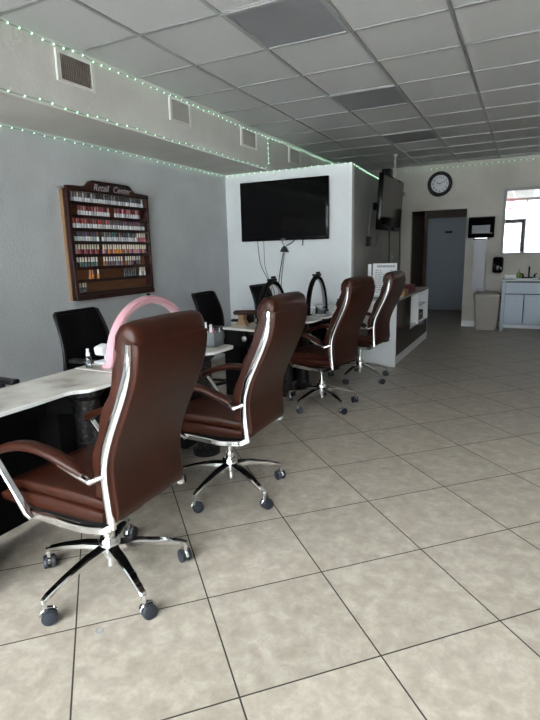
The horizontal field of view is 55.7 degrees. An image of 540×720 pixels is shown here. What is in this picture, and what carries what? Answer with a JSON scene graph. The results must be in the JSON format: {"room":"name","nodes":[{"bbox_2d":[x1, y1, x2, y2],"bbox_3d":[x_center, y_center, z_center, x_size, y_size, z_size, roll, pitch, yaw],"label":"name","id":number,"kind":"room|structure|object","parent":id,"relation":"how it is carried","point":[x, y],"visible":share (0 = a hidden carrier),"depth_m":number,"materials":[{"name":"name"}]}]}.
{"room":"salon","nodes":[
{"label":"salon","id":0,"kind":"room"},
{"bbox_2d":[0,122,230,386],"bbox_3d":[-1.570,-1.098,4.993,0.100,2.900,11.775,4,13,26],"label":"wall","id":1,"kind":"structure","parent":0,"point":[187,207],"depth_m":4.44,"materials":[{"name":"grey paint"}]},
{"bbox_2d":[59,180,154,300],"bbox_3d":[-1.514,-1.137,4.883,0.092,1.049,1.063,4,13,26],"label":"rack","id":2,"kind":"object","parent":1,"relation":"attached to","point":[112,282],"visible":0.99,"depth_m":4.79,"materials":[{"name":"brown wood"}]},
{"bbox_2d":[70,201,146,210],"bbox_3d":[-1.524,-1.448,4.821,0.084,0.029,0.996,4,13,26],"label":"shelf","id":3,"kind":"object","parent":2,"relation":"attached to","point":[73,204],"depth_m":4.74,"materials":[{"name":"brown wood"}]},
{"bbox_2d":[71,214,146,221],"bbox_3d":[-1.522,-1.338,4.844,0.084,0.029,0.996,4,13,26],"label":"shelf","id":4,"kind":"object","parent":2,"relation":"attached to","point":[142,219],"depth_m":4.76,"materials":[{"name":"brown wood"}]},
{"bbox_2d":[73,228,147,233],"bbox_3d":[-1.519,-1.229,4.867,0.084,0.029,0.996,4,13,26],"label":"shelf","id":5,"kind":"object","parent":2,"relation":"attached to","point":[84,230],"depth_m":4.81,"materials":[{"name":"brown wood"}]},
{"bbox_2d":[74,241,148,244],"bbox_3d":[-1.516,-1.119,4.890,0.084,0.029,0.996,4,13,26],"label":"shelf","id":6,"kind":"object","parent":2,"relation":"attached to","point":[75,242],"depth_m":4.83,"materials":[{"name":"brown wood"}]},
{"bbox_2d":[75,253,149,256],"bbox_3d":[-1.514,-1.010,4.913,0.084,0.029,0.996,4,13,26],"label":"shelf","id":7,"kind":"object","parent":2,"relation":"attached to","point":[101,254],"depth_m":4.88,"materials":[{"name":"brown wood"}]},
{"bbox_2d":[77,264,150,269],"bbox_3d":[-1.511,-0.900,4.936,0.084,0.029,0.996,4,13,26],"label":"shelf","id":8,"kind":"object","parent":2,"relation":"attached to","point":[147,266],"depth_m":4.95,"materials":[{"name":"brown wood"}]},
{"bbox_2d":[78,275,150,282],"bbox_3d":[-1.508,-0.790,4.959,0.084,0.029,0.996,4,13,26],"label":"shelf","id":9,"kind":"object","parent":2,"relation":"attached to","point":[103,278],"depth_m":4.94,"materials":[{"name":"brown wood"}]},
{"bbox_2d":[79,285,151,295],"bbox_3d":[-1.506,-0.681,4.982,0.084,0.029,0.996,4,13,26],"label":"shelf","id":10,"kind":"object","parent":2,"relation":"attached to","point":[116,289],"depth_m":4.96,"materials":[{"name":"brown wood"}]},
{"bbox_2d":[0,125,220,175],"bbox_3d":[-1.584,-1.944,4.669,0.010,0.025,4.333,4,13,26],"label":"string light","id":11,"kind":"object","parent":1,"relation":"attached to","point":[0,125],"visible":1,"depth_m":4.56,"materials":[{"name":"green plastic"}]},
{"bbox_2d":[0,18,335,174],"bbox_3d":[-1.262,-2.182,4.598,0.647,0.431,11.575,4,13,26],"label":"soffit","id":12,"kind":"structure","parent":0,"point":[27,61],"depth_m":4.15,"materials":[{"name":"paint"}]},
{"bbox_2d":[1,88,89,115],"bbox_3d":[-1.488,-1.730,3.442,0.006,0.021,0.716,4,13,26],"label":"string light","id":13,"kind":"object","parent":12,"relation":"attached to","point":[1,88],"depth_m":3.39,"materials":[{"name":"green plastic"}]},
{"bbox_2d":[54,47,96,92],"bbox_3d":[-1.377,-2.048,3.626,0.018,0.200,0.350,4,13,26],"label":"air vent","id":14,"kind":"object","parent":12,"relation":"in","point":[75,71],"visible":1,"depth_m":3.62,"materials":[{"name":"white metal"}]},
{"bbox_2d":[60,53,91,88],"bbox_3d":[-1.379,-2.048,3.627,0.009,0.164,0.275,4,13,26],"label":"grille","id":15,"kind":"object","parent":14,"relation":"attached to","point":[75,71],"depth_m":3.62,"materials":[{"name":"brown"}]},
{"bbox_2d":[1,20,332,163],"bbox_3d":[-0.150,-2.692,6.024,0.010,0.051,7.665,4,13,26],"label":"string light","id":16,"kind":"object","parent":12,"relation":"attached to","point":[1,20],"visible":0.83,"depth_m":4.13,"materials":[{"name":"green plastic"}]},
{"bbox_2d":[168,95,191,126],"bbox_3d":[-0.826,-2.289,4.714,0.018,0.200,0.333,4,13,26],"label":"air vent","id":17,"kind":"object","parent":12,"relation":"in","point":[180,112],"visible":1,"depth_m":4.71,"materials":[{"name":"white metal"}]},
{"bbox_2d":[172,99,188,123],"bbox_3d":[-0.827,-2.289,4.715,0.009,0.164,0.259,4,13,26],"label":"grille","id":18,"kind":"object","parent":17,"relation":"attached to","point":[180,109],"depth_m":4.71,"materials":[{"name":"grey metal"}]},
{"bbox_2d":[94,116,265,167],"bbox_3d":[-0.683,-2.081,5.033,0.006,0.020,2.820,4,13,26],"label":"string light","id":19,"kind":"object","parent":12,"relation":"attached to","point":[120,124],"depth_m":4.59,"materials":[{"name":"green plastic"}]},
{"bbox_2d":[240,126,257,150],"bbox_3d":[-0.242,-2.544,5.868,0.018,0.200,0.377,4,13,26],"label":"air vent","id":20,"kind":"object","parent":12,"relation":"in","point":[248,138],"visible":1,"depth_m":5.86,"materials":[{"name":"white metal"}]},
{"bbox_2d":[243,129,254,147],"bbox_3d":[-0.243,-2.544,5.869,0.009,0.164,0.300,4,13,26],"label":"grille","id":21,"kind":"object","parent":20,"relation":"attached to","point":[248,136],"depth_m":5.87,"materials":[{"name":"grey metal"}]},
{"bbox_2d":[288,146,300,165],"bbox_3d":[0.341,-2.799,7.017,0.018,0.200,0.410,4,13,26],"label":"air vent","id":22,"kind":"object","parent":12,"relation":"in","point":[294,155],"visible":1,"depth_m":7.00,"materials":[{"name":"white metal"}]},
{"bbox_2d":[290,148,299,163],"bbox_3d":[0.339,-2.799,7.018,0.009,0.164,0.331,4,13,26],"label":"grille","id":23,"kind":"object","parent":22,"relation":"attached to","point":[294,153],"depth_m":7.02,"materials":[{"name":"grey metal"}]},
{"bbox_2d":[0,310,539,719],"bbox_3d":[2.026,0.366,4.911,6.822,0.100,14.250,4,13,26],"label":"floor","id":24,"kind":"structure","parent":0,"point":[392,571],"depth_m":2.20,"materials":[{"name":"tile"}]},
{"bbox_2d":[0,377,19,387],"bbox_3d":[-1.668,0.342,2.765,0.621,0.996,0.614,4,13,26],"label":"mesh chair","id":25,"kind":"object","parent":24,"relation":"on","point":[3,380],"visible":0.24,"depth_m":2.89,"materials":[{"name":"black plastic"}]},
{"bbox_2d":[0,369,111,535],"bbox_3d":[-1.159,0.543,2.352,0.438,0.750,1.167,4,13,26],"label":"table","id":26,"kind":"object","parent":24,"relation":"on","point":[50,410],"visible":0.52,"depth_m":2.54,"materials":[{"name":"stone"}]},
{"bbox_2d":[53,307,109,370],"bbox_3d":[-1.132,0.135,3.693,0.621,0.996,0.614,4,13,24],"label":"mesh chair","id":27,"kind":"object","parent":24,"relation":"on","point":[79,330],"visible":0.25,"depth_m":3.68,"materials":[{"name":"black fabric"}]},
{"bbox_2d":[0,310,206,625],"bbox_3d":[-0.667,0.383,2.060,0.780,1.159,0.662,5,14,29],"label":"office chair","id":28,"kind":"object","parent":24,"relation":"on","point":[135,456],"visible":1,"depth_m":1.90,"materials":[{"name":"brown leather"}]},
{"bbox_2d":[12,444,103,509],"bbox_3d":[-0.737,0.460,2.128,0.528,0.048,0.424,4,13,26],"label":"seat cushion","id":29,"kind":"object","parent":28,"relation":"on","point":[47,482],"depth_m":1.97,"materials":[{"name":"brown leather"}]},
{"bbox_2d":[92,341,124,498],"bbox_3d":[-0.460,0.197,1.930,0.217,0.621,0.414,4,13,26],"label":"cushion","id":30,"kind":"object","parent":28,"relation":"on","point":[108,455],"depth_m":1.76,"materials":[{"name":"brown leather"}]},
{"bbox_2d":[75,344,232,456],"bbox_3d":[-0.659,0.337,3.279,0.514,0.750,0.952,4,13,26],"label":"table","id":31,"kind":"object","parent":24,"relation":"on","point":[202,449],"visible":0.21,"depth_m":3.44,"materials":[{"name":"stone"}]},
{"bbox_2d":[85,349,91,367],"bbox_3d":[-1.027,-0.011,2.885,0.036,0.109,0.036,4,13,26],"label":"spray bottle","id":32,"kind":"object","parent":31,"relation":"on","point":[87,350],"visible":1,"depth_m":2.89,"materials":[{"name":"clear plastic"}]},
{"bbox_2d":[94,343,106,363],"bbox_3d":[-0.984,-0.038,3.003,0.075,0.111,0.080,4,13,26],"label":"lamp","id":33,"kind":"object","parent":31,"relation":"on","point":[100,349],"visible":0.7,"depth_m":2.97,"materials":[{"name":"white plastic"}]},
{"bbox_2d":[94,343,106,355],"bbox_3d":[-0.984,-0.061,2.998,0.070,0.064,0.079,4,13,26],"label":"hood","id":34,"kind":"object","parent":33,"relation":"attached to","point":[100,350],"depth_m":2.97,"materials":[{"name":"white plastic"}]},
{"bbox_2d":[102,293,179,367],"bbox_3d":[-0.744,-0.221,3.178,0.068,0.388,0.800,4,13,26],"label":"lamp","id":35,"kind":"object","parent":31,"relation":"on","point":[123,316],"visible":0.68,"depth_m":2.96,"materials":[{"name":"pink plastic"}]},
{"bbox_2d":[206,330,223,346],"bbox_3d":[-0.399,-0.146,3.497,0.120,0.095,0.120,4,13,26],"label":"desk organizer","id":36,"kind":"object","parent":31,"relation":"on","point":[214,339],"visible":0.7,"depth_m":3.44,"materials":[{"name":"grey plastic"}]},
{"bbox_2d":[191,290,238,385],"bbox_3d":[-0.401,-0.184,5.137,0.621,0.996,0.614,4,13,23],"label":"mesh chair","id":37,"kind":"object","parent":24,"relation":"on","point":[207,303],"visible":0.24,"depth_m":5.19,"materials":[{"name":"black fabric"}]},
{"bbox_2d":[180,291,307,512],"bbox_3d":[-0.218,0.201,2.875,0.780,1.159,0.662,5,14,29],"label":"office chair","id":38,"kind":"object","parent":24,"relation":"on","point":[214,417],"visible":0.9,"depth_m":2.71,"materials":[{"name":"brown leather"}]},
{"bbox_2d":[183,394,241,428],"bbox_3d":[-0.288,0.279,2.944,0.528,0.048,0.424,4,13,26],"label":"seat cushion","id":39,"kind":"object","parent":38,"relation":"on","point":[203,412],"depth_m":2.78,"materials":[{"name":"brown leather"}]},
{"bbox_2d":[234,310,265,421],"bbox_3d":[-0.011,0.016,2.745,0.217,0.621,0.414,4,13,26],"label":"cushion","id":40,"kind":"object","parent":38,"relation":"on","point":[250,388],"depth_m":2.59,"materials":[{"name":"brown leather"}]},
{"bbox_2d":[249,283,272,318],"bbox_3d":[0.123,-0.413,6.170,0.621,0.996,0.614,5,13,28],"label":"mesh chair","id":41,"kind":"object","parent":24,"relation":"on","point":[256,289],"visible":0.1,"depth_m":6.12,"materials":[{"name":"black fabric"}]},
{"bbox_2d":[223,317,321,396],"bbox_3d":[0.044,0.033,4.655,0.604,0.750,0.952,4,13,26],"label":"table","id":42,"kind":"object","parent":24,"relation":"on","point":[240,337],"visible":0.34,"depth_m":4.35,"materials":[{"name":"wood"}]},
{"bbox_2d":[233,310,256,325],"bbox_3d":[-0.184,-0.370,4.463,0.270,0.127,0.105,0,12,5],"label":"hand rest","id":43,"kind":"object","parent":42,"relation":"on","point":[242,314],"visible":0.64,"depth_m":4.44,"materials":[{"name":"brown leather"}]},
{"bbox_2d":[246,315,254,322],"bbox_3d":[-0.204,-0.387,4.622,0.100,0.096,0.100,4,13,26],"label":"drill","id":44,"kind":"object","parent":42,"relation":"on","point":[250,318],"visible":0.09,"depth_m":4.57,"materials":[{"name":"black plastic"}]},
{"bbox_2d":[255,276,283,323],"bbox_3d":[0.022,-0.574,4.746,0.057,0.401,0.604,4,13,26],"label":"lamp","id":45,"kind":"object","parent":42,"relation":"on","point":[273,281],"visible":0.59,"depth_m":4.65,"materials":[{"name":"black"}]},
{"bbox_2d":[293,304,339,387],"bbox_3d":[0.556,-0.180,5.611,0.594,0.750,1.222,4,13,26],"label":"table","id":46,"kind":"object","parent":24,"relation":"on","point":[301,375],"visible":0.35,"depth_m":5.26,"materials":[{"name":"stone"}]},
{"bbox_2d":[306,271,328,315],"bbox_3d":[0.474,-0.681,5.162,0.057,0.418,0.464,6,14,31],"label":"lamp","id":47,"kind":"object","parent":46,"relation":"on","point":[317,276],"visible":0.9,"depth_m":5.08,"materials":[{"name":"black"}]},
{"bbox_2d":[315,306,325,315],"bbox_3d":[0.501,-0.486,5.054,0.116,0.080,0.115,4,13,26],"label":"glass jar","id":48,"kind":"object","parent":46,"relation":"on","point":[316,312],"visible":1,"depth_m":5.03,"materials":[{"name":"clear glass"}]},
{"bbox_2d":[286,276,374,414],"bbox_3d":[0.472,-0.152,4.485,0.780,1.159,0.662,9,16,41],"label":"office chair","id":49,"kind":"object","parent":24,"relation":"on","point":[340,348],"visible":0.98,"depth_m":4.30,"materials":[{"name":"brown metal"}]},
{"bbox_2d":[292,344,328,360],"bbox_3d":[0.414,-0.077,4.568,0.528,0.048,0.424,8,15,38],"label":"seat cushion","id":50,"kind":"object","parent":49,"relation":"on","point":[313,352],"depth_m":4.42,"materials":[{"name":"brown leather"}]},
{"bbox_2d":[325,286,345,355],"bbox_3d":[0.656,-0.328,4.314,0.217,0.621,0.414,8,15,38],"label":"cushion","id":51,"kind":"object","parent":49,"relation":"on","point":[335,337],"depth_m":4.19,"materials":[{"name":"brown leather"}]},
{"bbox_2d":[320,270,405,384],"bbox_3d":[0.985,-0.360,5.423,0.780,1.159,0.662,7,14,35],"label":"office chair","id":52,"kind":"object","parent":24,"relation":"on","point":[377,332],"visible":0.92,"depth_m":5.22,"materials":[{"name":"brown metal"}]},
{"bbox_2d":[358,329,370,339],"bbox_3d":[0.920,-0.284,5.499,0.528,0.048,0.424,6,14,32],"label":"seat cushion","id":53,"kind":"object","parent":52,"relation":"on","point":[363,334],"depth_m":5.25,"materials":[{"name":"brown leather"}]},
{"bbox_2d":[367,278,387,335],"bbox_3d":[1.181,-0.541,5.272,0.217,0.621,0.414,6,14,32],"label":"cushion","id":54,"kind":"object","parent":52,"relation":"on","point":[377,322],"depth_m":5.14,"materials":[{"name":"brown leather"}]},
{"bbox_2d":[358,287,428,366],"bbox_3d":[1.652,-0.537,7.073,0.687,0.800,2.169,4,13,26],"label":"base cabinet","id":55,"kind":"object","parent":24,"relation":"on","point":[406,332],"visible":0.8,"depth_m":6.33,"materials":[{"name":"white laminate"}]},
{"bbox_2d":[368,264,371,275],"bbox_3d":[1.219,-0.968,6.252,0.060,0.400,0.060,4,13,26],"label":"card","id":56,"kind":"object","parent":55,"relation":"on","point":[369,265],"visible":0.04,"depth_m":6.22,"materials":[{"name":"white paper"}]},
{"bbox_2d":[373,263,396,296],"bbox_3d":[1.409,-0.976,6.251,0.292,0.407,0.110,4,13,26],"label":"list","id":57,"kind":"object","parent":55,"relation":"on","point":[379,269],"visible":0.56,"depth_m":6.23,"materials":[{"name":"white paper"}]},
{"bbox_2d":[375,265,394,291],"bbox_3d":[1.393,-0.988,6.213,0.232,0.324,0.025,4,13,26],"label":"print","id":58,"kind":"object","parent":57,"relation":"attached to","point":[380,270],"depth_m":6.23,"materials":[{"name":"grey paper"}]},
{"bbox_2d":[401,289,407,295],"bbox_3d":[1.658,-0.851,6.433,0.117,0.076,0.260,4,13,26],"label":"box","id":59,"kind":"object","parent":55,"relation":"on","point":[405,291],"visible":0.48,"depth_m":6.36,"materials":[{"name":"brown cardboard"}]},
{"bbox_2d":[404,284,415,293],"bbox_3d":[1.739,-0.955,6.849,0.330,0.105,0.490,4,13,26],"label":"box","id":60,"kind":"object","parent":55,"relation":"on","point":[411,287],"visible":0.41,"depth_m":6.72,"materials":[{"name":"red"}]},
{"bbox_2d":[410,316,424,327],"bbox_3d":[1.895,-0.557,7.432,0.485,0.020,1.245,4,13,26],"label":"shelf","id":61,"kind":"object","parent":55,"relation":"attached to","point":[414,323],"depth_m":7.25,"materials":[{"name":"white laminate"}]},
{"bbox_2d":[418,309,422,320],"bbox_3d":[2.085,-0.672,7.593,0.308,0.130,0.400,4,13,26],"label":"storage bin","id":62,"kind":"object","parent":55,"relation":"on","point":[420,310],"visible":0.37,"depth_m":7.56,"materials":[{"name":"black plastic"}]},
{"bbox_2d":[473,291,501,330],"bbox_3d":[3.695,-0.853,8.703,0.432,0.655,0.412,4,13,26],"label":"trash can","id":63,"kind":"object","parent":24,"relation":"on","point":[487,303],"visible":0.95,"depth_m":8.55,"materials":[{"name":"grey plastic"}]},
{"bbox_2d":[499,278,539,330],"bbox_3d":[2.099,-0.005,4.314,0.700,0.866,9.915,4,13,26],"label":"vanity cabinet","id":64,"kind":"object","parent":24,"relation":"on","point":[520,297],"visible":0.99,"depth_m":8.28,"materials":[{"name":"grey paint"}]},
{"bbox_2d":[501,278,539,280],"bbox_3d":[4.187,-1.317,8.374,0.700,0.025,0.450,4,13,26],"label":"countertop","id":65,"kind":"structure","parent":64,"relation":"on","point":[503,279],"depth_m":8.24,"materials":[{"name":"grey stone"}]},
{"bbox_2d":[504,275,515,278],"bbox_3d":[4.006,-1.391,8.518,0.170,0.067,0.110,4,13,26],"label":"tissue box","id":66,"kind":"object","parent":65,"relation":"on","point":[506,276],"visible":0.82,"depth_m":8.47,"materials":[{"name":"white cardboard"}]},
{"bbox_2d":[513,278,538,279],"bbox_3d":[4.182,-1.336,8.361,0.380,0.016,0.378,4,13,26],"label":"basin","id":67,"kind":"object","parent":65,"relation":"in","point":[513,278],"depth_m":8.20,"materials":[{"name":"white ceramic"}]},
{"bbox_2d":[521,266,536,277],"bbox_3d":[4.261,-1.441,8.403,0.240,0.198,0.146,4,13,26],"label":"faucet","id":68,"kind":"object","parent":65,"relation":"on","point":[529,266],"visible":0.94,"depth_m":8.44,"materials":[{"name":"black metal"}]},
{"bbox_2d":[0,0,539,170],"bbox_3d":[1.409,-2.233,3.234,6.822,0.100,11.775,4,13,26],"label":"ceiling","id":69,"kind":"structure","parent":0,"point":[67,23],"depth_m":4.01,"materials":[{"name":"tile"}]},
{"bbox_2d":[0,0,539,169],"bbox_3d":[1.700,-2.159,3.103,5.975,0.012,11.575,4,13,26],"label":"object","id":70,"kind":"structure","parent":69,"relation":"attached to","point":[451,8],"depth_m":4.13,"materials":[{"name":"silver metal"}]},
{"bbox_2d":[220,0,351,50],"bbox_3d":[0.121,-2.150,3.262,0.630,0.013,0.644,4,13,26],"label":"recessed light","id":71,"kind":"object","parent":69,"relation":"in","point":[275,24],"visible":1,"depth_m":3.25,"materials":[{"name":"grey plastic"}]},
{"bbox_2d":[329,85,409,112],"bbox_3d":[0.977,-2.524,4.953,0.630,0.013,0.644,4,13,26],"label":"recessed light","id":72,"kind":"object","parent":69,"relation":"in","point":[389,96],"visible":1,"depth_m":4.94,"materials":[{"name":"grey plastic"}]},
{"bbox_2d":[394,154,397,177],"bbox_3d":[1.943,-2.916,7.911,0.070,0.500,0.070,4,13,26],"label":"pole","id":73,"kind":"object","parent":69,"relation":"hanging from","point":[395,155],"visible":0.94,"depth_m":7.87,"materials":[{"name":"grey metal"}]},
{"bbox_2d":[381,129,438,144],"bbox_3d":[1.833,-2.898,6.644,0.630,0.013,0.644,4,13,26],"label":"recessed light","id":74,"kind":"object","parent":69,"relation":"in","point":[423,135],"visible":1,"depth_m":6.64,"materials":[{"name":"grey plastic"}]},
{"bbox_2d":[225,163,354,324],"bbox_3d":[0.234,-1.205,6.594,1.715,2.369,0.100,4,13,26],"label":"wall","id":75,"kind":"structure","parent":0,"point":[330,256],"depth_m":6.46,"materials":[{"name":"white paint"}]},
{"bbox_2d":[227,162,338,176],"bbox_3d":[0.161,-2.349,6.303,1.610,0.039,0.010,4,13,26],"label":"string light","id":76,"kind":"object","parent":75,"relation":"attached to","point":[338,162],"visible":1,"depth_m":6.32,"materials":[{"name":"green plastic"}]},
{"bbox_2d":[240,175,328,241],"bbox_3d":[0.173,-1.866,6.375,1.198,0.730,0.074,4,13,26],"label":"television","id":77,"kind":"object","parent":75,"relation":"attached to","point":[295,208],"visible":1,"depth_m":6.32,"materials":[{"name":"black plastic"}]},
{"bbox_2d":[257,241,274,294],"bbox_3d":[-0.048,-1.178,6.667,0.244,0.901,0.019,4,13,26],"label":"cord","id":78,"kind":"object","parent":77,"relation":"hanging from","point":[257,241],"visible":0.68,"depth_m":6.68,"materials":[{"name":"grey plastic"}]},
{"bbox_2d":[280,241,288,251],"bbox_3d":[0.184,-1.470,6.485,0.120,0.206,0.029,4,13,26],"label":"power adapter","id":79,"kind":"object","parent":75,"relation":"attached to","point":[284,248],"visible":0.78,"depth_m":6.49,"materials":[{"name":"black plastic"}]},
{"bbox_2d":[349,162,352,277],"bbox_3d":[0.969,-1.138,6.179,0.033,2.373,0.012,4,13,26],"label":"trim","id":80,"kind":"structure","parent":75,"relation":"attached to","point":[350,163],"depth_m":6.06,"materials":[{"name":"white"}]},
{"bbox_2d":[353,164,401,276],"bbox_3d":[1.666,-1.505,7.867,0.113,2.369,3.528,4,13,23],"label":"wall","id":81,"kind":"structure","parent":0,"point":[365,184],"depth_m":6.81,"materials":[{"name":"paint"}]},
{"bbox_2d":[366,236,371,245],"bbox_3d":[1.324,-1.595,6.865,0.043,0.130,0.150,4,13,26],"label":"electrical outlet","id":82,"kind":"object","parent":81,"relation":"attached to","point":[368,238],"visible":1,"depth_m":6.81,"materials":[{"name":"black plastic"}]},
{"bbox_2d":[373,172,403,231],"bbox_3d":[1.447,-2.022,6.669,0.345,0.661,1.120,4,13,26],"label":"television","id":83,"kind":"object","parent":81,"relation":"attached to","point":[388,206],"visible":1,"depth_m":6.45,"materials":[{"name":"black plastic"}]},
{"bbox_2d":[388,231,389,262],"bbox_3d":[1.930,-1.692,8.286,0.022,0.951,0.052,4,13,26],"label":"conduit","id":84,"kind":"object","parent":81,"relation":"attached to","point":[389,231],"visible":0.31,"depth_m":8.26,"materials":[{"name":"black metal"}]},
{"bbox_2d":[398,227,400,269],"bbox_3d":[2.306,-2.224,9.080,0.018,1.550,0.018,-11,15,-40],"label":"conduit","id":85,"kind":"object","parent":81,"relation":"attached to","point":[400,227],"visible":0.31,"depth_m":9.13,"materials":[{"name":"black metal"}]},
{"bbox_2d":[413,209,466,309],"bbox_3d":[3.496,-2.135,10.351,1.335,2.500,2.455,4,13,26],"label":"door frame","id":86,"kind":"structure","parent":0,"point":[421,214],"depth_m":11.19,"materials":[{"name":"brown wood"}]},
{"bbox_2d":[411,215,417,286],"bbox_3d":[2.888,-1.891,10.401,0.035,2.030,0.800,4,13,26],"label":"door","id":87,"kind":"structure","parent":86,"relation":"in","point":[415,218],"depth_m":10.43,"materials":[{"name":"brown wood"}]},
{"bbox_2d":[422,213,466,309],"bbox_3d":[3.979,-2.149,11.337,1.133,2.100,0.135,4,13,26],"label":"door","id":88,"kind":"structure","parent":86,"relation":"in","point":[444,235],"depth_m":11.39,"materials":[{"name":"grey paint"}]},
{"bbox_2d":[367,155,539,321],"bbox_3d":[4.034,-1.946,8.649,6.622,2.800,0.120,4,13,26],"label":"wall","id":89,"kind":"structure","parent":0,"point":[478,189],"depth_m":8.73,"materials":[{"name":"beige paint"}]},
{"bbox_2d":[427,171,452,195],"bbox_3d":[2.946,-3.055,8.862,0.416,0.416,0.042,4,13,26],"label":"wall clock","id":90,"kind":"object","parent":89,"relation":"attached to","point":[440,183],"visible":1,"depth_m":8.86,"materials":[{"name":"black plastic"}]},
{"bbox_2d":[406,159,531,171],"bbox_3d":[3.717,-3.255,8.434,2.903,0.045,0.010,4,13,26],"label":"string light","id":91,"kind":"object","parent":89,"relation":"attached to","point":[528,159],"visible":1,"depth_m":8.65,"materials":[{"name":"green plastic"}]},
{"bbox_2d":[472,240,486,289],"bbox_3d":[3.576,-1.633,8.755,0.212,0.864,0.056,4,13,26],"label":"paper towel","id":92,"kind":"object","parent":89,"relation":"attached to","point":[479,246],"visible":0.98,"depth_m":8.76,"materials":[{"name":"white paper"}]},
{"bbox_2d":[468,216,495,239],"bbox_3d":[3.573,-2.227,8.628,0.410,0.380,0.217,4,13,26],"label":"dispenser","id":93,"kind":"object","parent":89,"relation":"attached to","point":[479,228],"visible":1,"depth_m":8.55,"materials":[{"name":"black plastic"}]},
{"bbox_2d":[492,257,503,272],"bbox_3d":[3.874,-1.617,8.683,0.170,0.270,0.090,4,13,26],"label":"soap dispenser","id":94,"kind":"object","parent":89,"relation":"attached to","point":[497,265],"visible":1,"depth_m":8.65,"materials":[{"name":"black plastic"}]},
{"bbox_2d":[461,320,539,328],"bbox_3d":[5.216,-0.520,8.290,3.990,0.100,0.014,4,13,26],"label":"baseboard","id":95,"kind":"structure","parent":89,"relation":"attached to","point":[504,326],"depth_m":8.83,"materials":[{"name":"white"}]},
{"bbox_2d":[500,186,539,254],"bbox_3d":[4.392,-2.270,8.304,1.125,1.070,0.024,4,14,26],"label":"mirror","id":96,"kind":"object","parent":89,"relation":"attached to","point":[520,234],"visible":1,"depth_m":8.42,"materials":[{"name":"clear mirror"}]},
{"bbox_3d":[0.944,-2.690,7.972,1.572,0.060,3.517,4,13,26],"label":"wall","id":97,"kind":"structure","parent":0,"visible":0},
{"bbox_2d":[382,168,392,176],"bbox_3d":[1.896,-2.943,8.267,0.140,0.270,0.208,4,13,26],"label":"speaker","id":98,"kind":"object","parent":97,"relation":"on","point":[389,171],"visible":0.21,"depth_m":8.16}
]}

